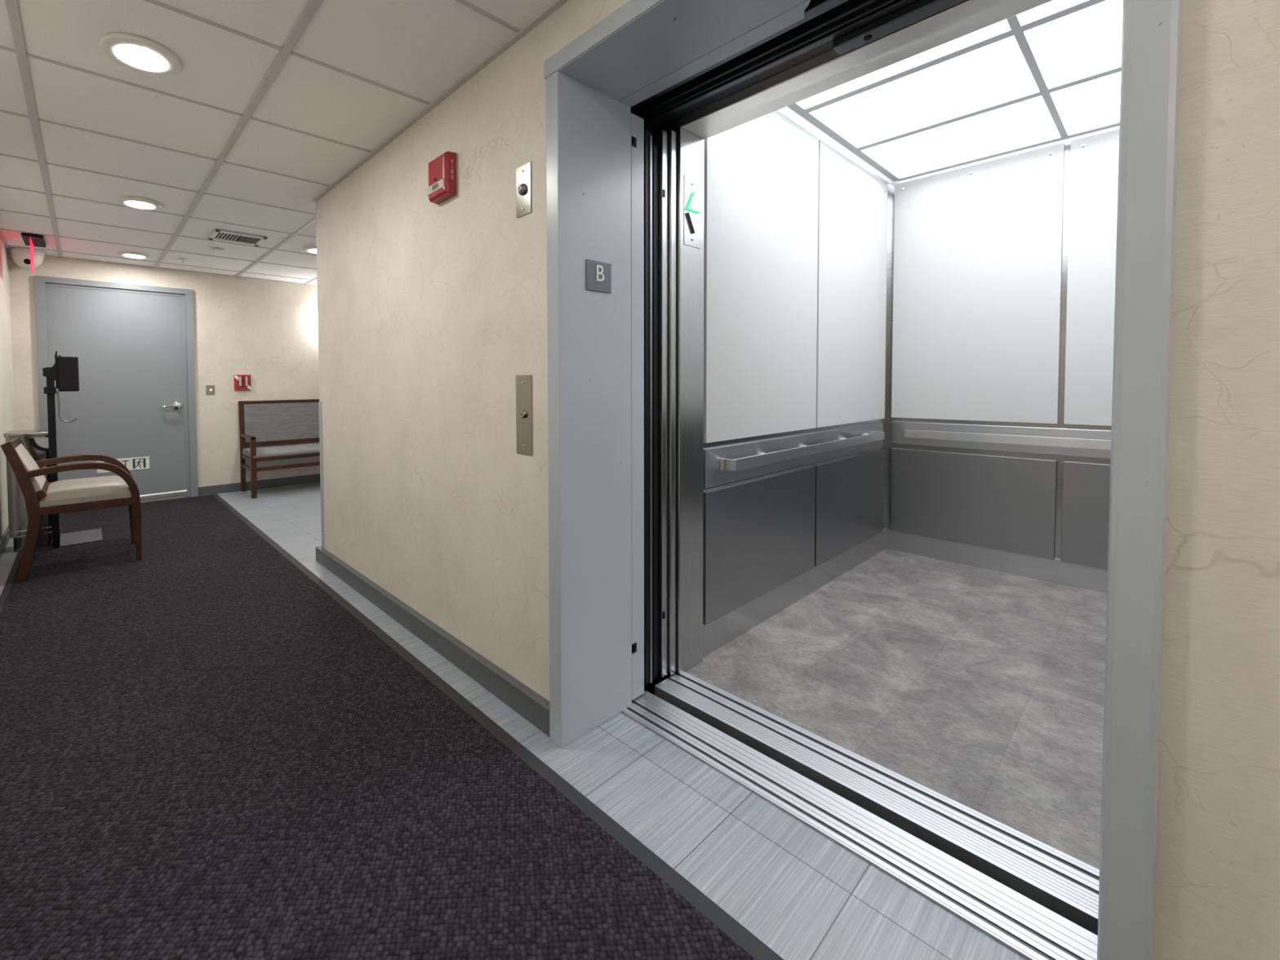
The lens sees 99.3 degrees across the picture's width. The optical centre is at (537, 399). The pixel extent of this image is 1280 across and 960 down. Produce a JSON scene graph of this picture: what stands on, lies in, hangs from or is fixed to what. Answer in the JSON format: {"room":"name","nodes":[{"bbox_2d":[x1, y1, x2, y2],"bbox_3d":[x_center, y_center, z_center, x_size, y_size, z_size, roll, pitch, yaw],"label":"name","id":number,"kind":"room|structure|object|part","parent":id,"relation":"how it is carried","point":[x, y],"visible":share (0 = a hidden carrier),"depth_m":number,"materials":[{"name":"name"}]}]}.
{"room":"lobby","nodes":[
{"label":"lobby","id":0,"kind":"room"},
{"bbox_2d":[0,238,15,539],"bbox_3d":[-1.704,-0.061,1.185,0.100,2.400,9.412,-2,2,-40],"label":"wall","id":1,"kind":"structure","parent":0,"point":[6,388],"depth_m":4.25,"materials":[{"name":"beige paint"}]},
{"bbox_2d":[0,230,9,252],"bbox_3d":[-1.665,-1.211,1.188,0.022,0.010,9.212,-2,2,-40],"label":"trim","id":2,"kind":"structure","parent":1,"relation":"attached to","point":[2,237],"depth_m":4.37,"materials":[{"name":"grey"}]},
{"bbox_2d":[0,524,10,558],"bbox_3d":[-1.651,1.091,1.259,0.016,0.092,9.212,-2,2,-40],"label":"baseboard","id":3,"kind":"structure","parent":1,"relation":"attached to","point":[4,540],"depth_m":3.83,"materials":[{"name":"grey rubber"}]},
{"bbox_2d":[8,252,319,501],"bbox_3d":[-3.045,-0.209,6.145,4.455,2.400,0.100,-2,2,-40],"label":"wall","id":4,"kind":"structure","parent":0,"point":[267,331],"depth_m":5.79,"materials":[{"name":"beige paint"}]},
{"bbox_2d":[34,275,198,502],"bbox_3d":[-4.038,-0.051,5.213,1.198,2.158,0.088,-2,2,-40],"label":"door","id":5,"kind":"structure","parent":4,"relation":"in","point":[133,344],"depth_m":5.24,"materials":[{"name":"grey metal"}]},
{"bbox_2d":[96,456,149,473],"bbox_3d":[-4.053,0.633,5.242,0.407,0.123,0.008,-2,2,-40],"label":"door sign","id":6,"kind":"object","parent":5,"relation":"attached to","point":[135,463],"visible":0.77,"depth_m":5.30,"materials":[{"name":"white plastic"}]},
{"bbox_3d":[-3.738,0.066,5.433,0.153,0.029,0.036,-2,2,-33],"label":"lever","id":7,"kind":"part","parent":5,"relation":"part of","materials":[{"name":"silver metal"}]},
{"bbox_2d":[44,254,317,285],"bbox_3d":[-3.016,-1.357,6.065,4.255,0.008,0.014,-2,2,-40],"label":"trim","id":8,"kind":"structure","parent":4,"relation":"attached to","point":[45,255],"depth_m":5.47,"materials":[{"name":"grey metal"}]},
{"bbox_2d":[205,385,214,395],"bbox_3d":[-3.488,-0.106,5.704,0.082,0.104,0.010,-2,2,-40],"label":"plate","id":9,"kind":"object","parent":4,"relation":"attached to","point":[210,389],"visible":1,"depth_m":5.70,"materials":[{"name":"silver metal"}]},
{"bbox_2d":[234,374,251,390],"bbox_3d":[-3.243,-0.193,5.884,0.161,0.168,0.048,-2,2,-40],"label":"station","id":10,"kind":"object","parent":4,"relation":"attached to","point":[242,382],"visible":1,"depth_m":5.87,"materials":[{"name":"red plastic"}]},
{"bbox_3d":[-3.232,-0.205,5.875,0.088,0.112,0.012,-2,2,-40],"label":"pull handle","id":11,"kind":"part","parent":10,"relation":"part of","materials":[{"name":"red plastic"}]},
{"bbox_2d":[198,473,319,496],"bbox_3d":[-2.478,0.928,6.578,2.890,0.092,0.016,-2,2,-40],"label":"baseboard","id":12,"kind":"structure","parent":4,"relation":"attached to","point":[224,488],"depth_m":6.04,"materials":[{"name":"grey rubber"}]},
{"bbox_2d":[0,0,555,284],"bbox_3d":[-0.049,-1.294,2.552,4.455,0.064,9.412,-2,2,-40],"label":"ceiling","id":13,"kind":"structure","parent":0,"point":[269,103],"depth_m":2.31,"materials":[{"name":"white tile"}]},
{"bbox_2d":[8,247,44,268],"bbox_3d":[-4.466,-1.228,4.686,0.228,0.150,0.228,-2,2,-40],"label":"dome camera","id":14,"kind":"object","parent":13,"relation":"attached to","point":[20,256],"visible":0.85,"depth_m":4.61,"materials":[{"name":"white plastic"}]},
{"bbox_2d":[21,232,45,274],"bbox_3d":[-4.054,-1.168,4.314,0.125,0.252,0.383,-2,2,-40],"label":"exit sign","id":15,"kind":"object","parent":13,"relation":"hanging from","point":[32,240],"visible":1,"depth_m":4.25,"materials":[{"name":"red plastic"}]},
{"bbox_3d":[-4.064,-1.157,4.304,0.005,0.230,0.345,-2,2,-40],"label":"panel","id":16,"kind":"part","parent":15,"relation":"part of","materials":[{"name":"red plastic"}]},
{"bbox_2d":[117,251,150,259],"bbox_3d":[-3.659,-1.306,4.855,0.236,0.020,0.236,-2,2,-40],"label":"recessed light","id":17,"kind":"object","parent":13,"relation":"in","point":[125,254],"visible":1,"depth_m":4.82,"materials":[{"name":"white"}]},
{"bbox_2d":[116,196,162,210],"bbox_3d":[-2.582,-1.270,3.475,0.236,0.020,0.236,-2,2,-40],"label":"recessed light","id":18,"kind":"object","parent":13,"relation":"in","point":[135,202],"visible":1,"depth_m":3.44,"materials":[{"name":"white"}]},
{"bbox_2d":[98,32,181,75],"bbox_3d":[-1.419,-1.229,1.918,0.236,0.020,0.236,-2,2,-40],"label":"recessed light","id":19,"kind":"object","parent":13,"relation":"in","point":[134,52],"visible":1,"depth_m":1.89,"materials":[{"name":"white ceramic"}]},
{"bbox_2d":[177,257,186,262],"bbox_3d":[-3.338,-1.305,5.029,0.072,0.033,0.072,-2,2,-40],"label":"sprinkler head","id":20,"kind":"object","parent":13,"relation":"attached to","point":[180,259],"visible":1,"depth_m":5.02},
{"bbox_2d":[211,248,224,251],"bbox_3d":[-2.794,-1.309,4.676,0.100,0.010,0.100,-2,2,-40],"label":"ceiling disc","id":21,"kind":"object","parent":13,"relation":"attached to","point":[212,249],"visible":1,"depth_m":4.66,"materials":[{"name":"white plastic"}]},
{"bbox_2d":[208,229,267,246],"bbox_3d":[-2.414,-1.300,4.307,0.365,0.014,0.315,-2,2,-40],"label":"ceiling vent","id":22,"kind":"object","parent":13,"relation":"in","point":[217,235],"visible":1,"depth_m":4.29,"materials":[{"name":"white metal"}]},
{"bbox_2d":[302,246,316,253],"bbox_3d":[-1.939,-1.314,4.718,0.236,0.020,0.236,-2,2,-40],"label":"recessed light","id":23,"kind":"object","parent":13,"relation":"in","point":[313,250],"visible":0.51,"depth_m":4.65,"materials":[{"name":"white"}]},
{"bbox_2d":[0,481,1027,959],"bbox_3d":[-0.032,1.143,2.630,4.455,0.120,9.412,-2,2,-40],"label":"floor","id":24,"kind":"structure","parent":0,"point":[805,895],"depth_m":1.38,"materials":[{"name":"grey tile"}]},
{"bbox_2d":[238,399,319,498],"bbox_3d":[-2.621,0.496,6.078,1.260,0.990,0.546,-2,2,-40],"label":"bench","id":25,"kind":"object","parent":24,"relation":"on","point":[268,422],"visible":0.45,"depth_m":5.96,"materials":[{"name":"grey fabric"}]},
{"bbox_3d":[-3.240,0.509,5.869,0.044,0.985,0.066,-2,2,-40],"label":"leg","id":26,"kind":"part","parent":25,"relation":"part of","materials":[{"name":"brown wood"}]},
{"bbox_3d":[-3.078,0.666,5.687,0.032,0.136,0.488,-2,2,-40],"label":"rail","id":27,"kind":"part","parent":25,"relation":"part of","materials":[{"name":"brown wood"}]},
{"bbox_3d":[-3.075,0.387,5.670,0.040,0.028,0.508,-2,2,-40],"label":"arm","id":28,"kind":"part","parent":25,"relation":"part of","materials":[{"name":"brown wood"}]},
{"bbox_3d":[-2.923,0.694,5.504,0.048,0.634,0.048,-2,2,-40],"label":"leg","id":29,"kind":"part","parent":25,"relation":"part of","materials":[{"name":"brown wood"}]},
{"bbox_3d":[-2.787,0.014,6.255,1.260,0.035,0.038,-2,2,-40],"label":"crest rail","id":30,"kind":"part","parent":25,"relation":"part of","materials":[{"name":"brown wood"}]},
{"bbox_3d":[-2.598,0.546,6.052,1.236,0.070,0.475,-2,2,-40],"label":"seat","id":31,"kind":"part","parent":25,"relation":"part of","materials":[{"name":"grey fabric"}]},
{"bbox_2d":[243,402,319,442],"bbox_3d":[-2.774,0.243,6.250,1.168,0.423,0.056,-2,2,-40],"label":"cushion","id":32,"kind":"object","parent":25,"relation":"on","point":[268,422],"depth_m":6.10,"materials":[{"name":"grey fabric"}]},
{"bbox_3d":[-2.767,0.477,6.250,1.172,0.045,0.046,-2,2,-40],"label":"rail","id":33,"kind":"part","parent":25,"relation":"part of","materials":[{"name":"brown wood"}]},
{"bbox_3d":[-2.459,0.602,5.890,1.164,0.036,0.030,-2,2,-40],"label":"rail","id":34,"kind":"part","parent":25,"relation":"part of","materials":[{"name":"brown wood"}]},
{"bbox_2d":[0,493,783,959],"bbox_3d":[-1.118,1.109,1.873,1.432,0.009,8.860,-2,2,-40],"label":"carpet runner","id":35,"kind":"object","parent":24,"relation":"on","point":[208,751],"visible":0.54,"depth_m":1.50,"materials":[{"name":"grey carpet"}]},
{"bbox_2d":[3,429,60,551],"bbox_3d":[-3.673,0.642,3.899,0.270,0.833,0.282,-2,2,-40],"label":"radiator","id":36,"kind":"object","parent":35,"relation":"on","point":[36,442],"visible":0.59,"depth_m":3.77,"materials":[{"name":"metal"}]},
{"bbox_3d":[-3.675,0.240,3.886,0.270,0.030,0.282,-2,2,-40],"label":"lid","id":37,"kind":"part","parent":36,"relation":"part of","materials":[{"name":"silver metal"}]},
{"bbox_2d":[0,435,142,582],"bbox_3d":[-3.045,0.648,3.537,0.646,0.835,0.553,-2,2,-40],"label":"armchair","id":38,"kind":"object","parent":35,"relation":"on","point":[42,498],"visible":1,"depth_m":3.37,"materials":[{"name":"brown wood"}]},
{"bbox_3d":[-3.271,0.270,3.336,0.051,0.057,0.469,-2,2,-40],"label":"crest rail","id":39,"kind":"part","parent":38,"relation":"part of","materials":[{"name":"brown wood"}]},
{"bbox_3d":[-3.066,0.659,3.185,0.161,0.835,0.042,-2,2,-40],"label":"leg","id":40,"kind":"part","parent":38,"relation":"part of","materials":[{"name":"brown wood"}]},
{"bbox_3d":[-3.396,0.649,3.575,0.161,0.835,0.042,-2,2,-40],"label":"leg","id":41,"kind":"part","parent":38,"relation":"part of","materials":[{"name":"brown wood"}]},
{"bbox_2d":[15,443,46,492],"bbox_3d":[-3.224,0.423,3.381,0.151,0.269,0.469,-2,2,-40],"label":"cushion","id":42,"kind":"object","parent":38,"relation":"on","point":[39,482],"depth_m":3.35,"materials":[{"name":"fabric"}]},
{"bbox_3d":[-3.166,0.574,3.433,0.052,0.054,0.469,-2,2,-40],"label":"rail","id":43,"kind":"part","parent":38,"relation":"part of","materials":[{"name":"brown wood"}]},
{"bbox_3d":[-3.167,0.575,3.765,0.534,0.387,0.044,-2,2,-40],"label":"arm","id":44,"kind":"part","parent":38,"relation":"part of","materials":[{"name":"brown wood"}]},
{"bbox_3d":[-3.003,0.661,3.573,0.497,0.052,0.545,-2,2,-40],"label":"seat rail","id":45,"kind":"part","parent":38,"relation":"part of","materials":[{"name":"brown wood"}]},
{"bbox_3d":[-2.839,0.585,3.377,0.534,0.387,0.044,-2,2,-40],"label":"arm","id":46,"kind":"part","parent":38,"relation":"part of","materials":[{"name":"brown wood"}]},
{"bbox_3d":[-3.000,0.585,3.574,0.452,0.101,0.533,-2,2,-40],"label":"seat","id":47,"kind":"part","parent":38,"relation":"part of","materials":[{"name":"beige fabric"}]},
{"bbox_3d":[-2.978,0.900,3.935,0.043,0.298,0.036,-2,2,-40],"label":"leg","id":48,"kind":"part","parent":38,"relation":"part of","materials":[{"name":"brown wood"}]},
{"bbox_3d":[-2.648,0.910,3.545,0.043,0.298,0.036,-2,2,-40],"label":"leg","id":49,"kind":"part","parent":38,"relation":"part of","materials":[{"name":"brown wood"}]},
{"bbox_2d":[42,351,102,546],"bbox_3d":[-3.503,0.348,4.042,0.296,1.409,0.440,-2,2,-40],"label":"stand","id":50,"kind":"object","parent":35,"relation":"on","point":[64,371],"visible":1,"depth_m":3.83,"materials":[{"name":"black plastic"}]},
{"bbox_3d":[-3.471,0.410,3.835,0.041,1.285,0.040,-2,2,-40],"label":"post","id":51,"kind":"part","parent":50,"relation":"part of","materials":[{"name":"black plastic"}]},
{"bbox_3d":[-3.486,1.047,4.089,0.245,0.008,0.418,-2,2,-40],"label":"plate","id":52,"kind":"part","parent":50,"relation":"part of","materials":[{"name":"grey metal"}]},
{"bbox_2d":[644,126,672,694],"bbox_3d":[1.854,-0.275,2.444,3.340,3.800,5.450,-2,2,-40],"label":"wall","id":53,"kind":"structure","parent":0,"point":[649,687],"depth_m":2.98,"materials":[{"name":"black paint"}]},
{"bbox_2d":[621,690,1097,959],"bbox_3d":[0.737,1.135,1.497,0.164,0.056,1.218,-2,2,-40],"label":"sill","id":54,"kind":"structure","parent":53,"relation":"attached to","point":[1027,927],"depth_m":1.34,"materials":[{"name":"metal"}]},
{"bbox_2d":[631,0,1123,935],"bbox_3d":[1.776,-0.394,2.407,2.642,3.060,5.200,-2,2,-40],"label":"car","id":55,"kind":"object","parent":53,"relation":"in","point":[877,379],"visible":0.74,"depth_m":2.52,"materials":[{"name":"silver metal"}]},
{"bbox_3d":[0.171,0.020,2.444,0.033,2.108,0.988,-2,2,-40],"label":"car door panel","id":56,"kind":"part","parent":55,"relation":"part of","materials":[{"name":"silver metal"}]},
{"bbox_3d":[0.205,0.017,2.465,0.032,2.114,1.000,-2,2,-40],"label":"car door panel","id":57,"kind":"part","parent":55,"relation":"part of","materials":[{"name":"silver metal"}]},
{"bbox_3d":[0.582,-0.160,2.176,0.165,2.496,0.102,-2,2,-40],"label":"return panel","id":58,"kind":"part","parent":55,"relation":"part of","materials":[{"name":"silver metal"}]},
{"bbox_2d":[684,173,701,248],"bbox_3d":[0.613,-0.742,2.110,0.108,0.270,0.015,-2,2,-40],"label":"lantern","id":59,"kind":"object","parent":55,"relation":"attached to","point":[692,211],"visible":1,"depth_m":2.10,"materials":[{"name":"silver metal"}]},
{"bbox_3d":[1.102,0.653,2.590,1.062,0.562,0.018,-2,2,-40],"label":"panel","id":60,"kind":"part","parent":55,"relation":"part of","materials":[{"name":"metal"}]},
{"bbox_3d":[1.093,-0.610,2.550,1.062,1.552,0.018,-2,2,-40],"label":"panel","id":61,"kind":"part","parent":55,"relation":"part of","materials":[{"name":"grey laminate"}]},
{"bbox_3d":[1.499,0.259,2.916,2.112,0.162,0.018,-2,2,-40],"label":"rail plate","id":62,"kind":"part","parent":55,"relation":"part of","materials":[{"name":"silver metal"}]},
{"bbox_3d":[1.511,0.252,2.875,1.864,0.048,0.061,-2,2,-40],"label":"handrail","id":63,"kind":"part","parent":55,"relation":"part of","materials":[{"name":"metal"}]},
{"bbox_3d":[1.927,0.625,3.287,1.057,0.562,0.018,-2,2,-40],"label":"panel","id":64,"kind":"part","parent":55,"relation":"part of","materials":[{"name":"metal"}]},
{"bbox_3d":[1.919,-0.637,3.247,1.057,1.552,0.018,-2,2,-40],"label":"panel","id":65,"kind":"part","parent":55,"relation":"part of","materials":[{"name":"grey laminate"}]},
{"bbox_3d":[0.903,1.119,1.637,0.170,0.036,1.218,-2,2,-40],"label":"car sill","id":66,"kind":"part","parent":55,"relation":"part of","materials":[{"name":"metal"}]},
{"bbox_3d":[1.286,-1.406,2.095,0.634,0.010,0.764,-2,2,-40],"label":"light panel","id":67,"kind":"part","parent":55,"relation":"part of","materials":[{"name":"white plastic"}]},
{"bbox_3d":[1.803,-1.423,2.530,0.626,0.010,0.764,-2,2,-40],"label":"light panel","id":68,"kind":"part","parent":55,"relation":"part of","materials":[{"name":"white plastic"}]},
{"bbox_3d":[2.070,-1.409,2.242,2.116,0.028,1.616,-2,2,-40],"label":"ceiling frame","id":69,"kind":"part","parent":55,"relation":"part of","materials":[{"name":"grey metal"}]},
{"bbox_3d":[2.333,-1.441,2.978,0.670,0.010,0.764,-2,2,-40],"label":"light panel","id":70,"kind":"part","parent":55,"relation":"part of","materials":[{"name":"white plastic"}]},
{"bbox_3d":[2.681,0.619,3.360,0.018,0.566,0.817,-2,2,-40],"label":"panel","id":71,"kind":"part","parent":55,"relation":"part of","materials":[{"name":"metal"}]},
{"bbox_3d":[2.672,-0.657,3.320,0.018,1.568,0.817,-2,2,-40],"label":"panel","id":72,"kind":"part","parent":55,"relation":"part of","materials":[{"name":"grey laminate"}]},
{"bbox_3d":[2.948,0.236,3.028,0.018,0.150,1.651,-2,2,-40],"label":"rail plate","id":73,"kind":"part","parent":55,"relation":"part of","materials":[{"name":"silver metal"}]},
{"bbox_3d":[2.916,0.234,2.995,0.076,0.051,1.488,-2,2,-40],"label":"handrail","id":74,"kind":"part","parent":55,"relation":"part of","materials":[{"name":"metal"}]},
{"bbox_3d":[1.795,-1.390,1.493,0.634,0.010,0.760,-2,2,-40],"label":"light panel","id":75,"kind":"part","parent":55,"relation":"part of","materials":[{"name":"white plastic"}]},
{"bbox_3d":[2.311,-1.408,1.929,0.626,0.010,0.760,-2,2,-40],"label":"light panel","id":76,"kind":"part","parent":55,"relation":"part of","materials":[{"name":"white plastic"}]},
{"bbox_3d":[3.223,0.636,2.719,0.018,0.566,0.811,-2,2,-40],"label":"panel","id":77,"kind":"part","parent":55,"relation":"part of","materials":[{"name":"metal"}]},
{"bbox_3d":[2.841,-1.426,2.376,0.670,0.010,0.760,-2,2,-40],"label":"light panel","id":78,"kind":"part","parent":55,"relation":"part of","materials":[{"name":"white plastic"}]},
{"bbox_3d":[3.214,-0.640,2.678,0.018,1.568,0.811,-2,2,-40],"label":"panel","id":79,"kind":"part","parent":55,"relation":"part of","materials":[{"name":"grey laminate"}]},
{"bbox_2d":[315,0,1279,959],"bbox_3d":[0.662,-0.076,1.150,0.160,2.400,6.305,-2,2,-40],"label":"wall","id":80,"kind":"structure","parent":0,"point":[429,314],"depth_m":1.71,"materials":[{"name":"beige paint"}]},
{"bbox_2d":[318,400,324,548],"bbox_3d":[-1.399,0.489,3.523,0.050,0.964,0.050,-2,2,-40],"label":"guard","id":81,"kind":"object","parent":80,"relation":"attached to","point":[319,402],"visible":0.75,"depth_m":3.50,"materials":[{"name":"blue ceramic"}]},
{"bbox_2d":[315,546,550,737],"bbox_3d":[0.290,1.007,3.500,2.634,0.092,2.347,-2,2,-40],"label":"baseboard","id":82,"kind":"structure","parent":80,"relation":"attached to","point":[533,707],"depth_m":2.23,"materials":[{"name":"dark grey rubber"}]},
{"bbox_2d":[311,0,568,202],"bbox_3d":[0.551,-1.223,1.095,0.022,0.010,6.209,-2,2,-40],"label":"trim","id":83,"kind":"structure","parent":80,"relation":"attached to","point":[553,6],"depth_m":2.11,"materials":[{"name":"grey metal"}]},
{"bbox_2d":[426,151,456,204],"bbox_3d":[-0.400,-0.916,2.208,0.056,0.170,0.154,-2,2,-40],"label":"fire alarm","id":84,"kind":"object","parent":80,"relation":"attached to","point":[442,187],"visible":1,"depth_m":2.16,"materials":[{"name":"red plastic"}]},
{"bbox_2d":[515,161,531,217],"bbox_3d":[-0.057,-0.720,1.834,0.023,0.170,0.081,-2,2,-40],"label":"switch plate","id":85,"kind":"object","parent":80,"relation":"attached to","point":[523,173],"visible":1,"depth_m":1.83,"materials":[{"name":"silver metal"}]},
{"bbox_2d":[515,374,533,455],"bbox_3d":[-0.053,0.051,1.867,0.015,0.276,0.087,-2,2,-40],"label":"plate","id":86,"kind":"object","parent":80,"relation":"attached to","point":[524,382],"visible":1,"depth_m":1.86,"materials":[{"name":"silver metal"}]},
{"bbox_2d":[543,0,1182,959],"bbox_3d":[0.315,-0.041,1.704,0.427,2.300,2.203,-2,2,-40],"label":"door frame","id":87,"kind":"structure","parent":80,"relation":"in","point":[642,51],"depth_m":1.58,"materials":[{"name":"grey metal"}]},
{"bbox_2d":[586,258,611,293],"bbox_3d":[0.202,-0.408,1.772,0.118,0.099,0.006,-2,2,-40],"label":"sign","id":88,"kind":"object","parent":87,"relation":"attached to","point":[598,274],"visible":1,"depth_m":1.77,"materials":[{"name":"grey plastic"}]},
{"bbox_3d":[0.050,0.032,2.295,0.072,2.096,0.960,-2,2,-40],"label":"landing door panel","id":89,"kind":"part","parent":87,"relation":"part of","materials":[{"name":"grey metal"}]}
]}

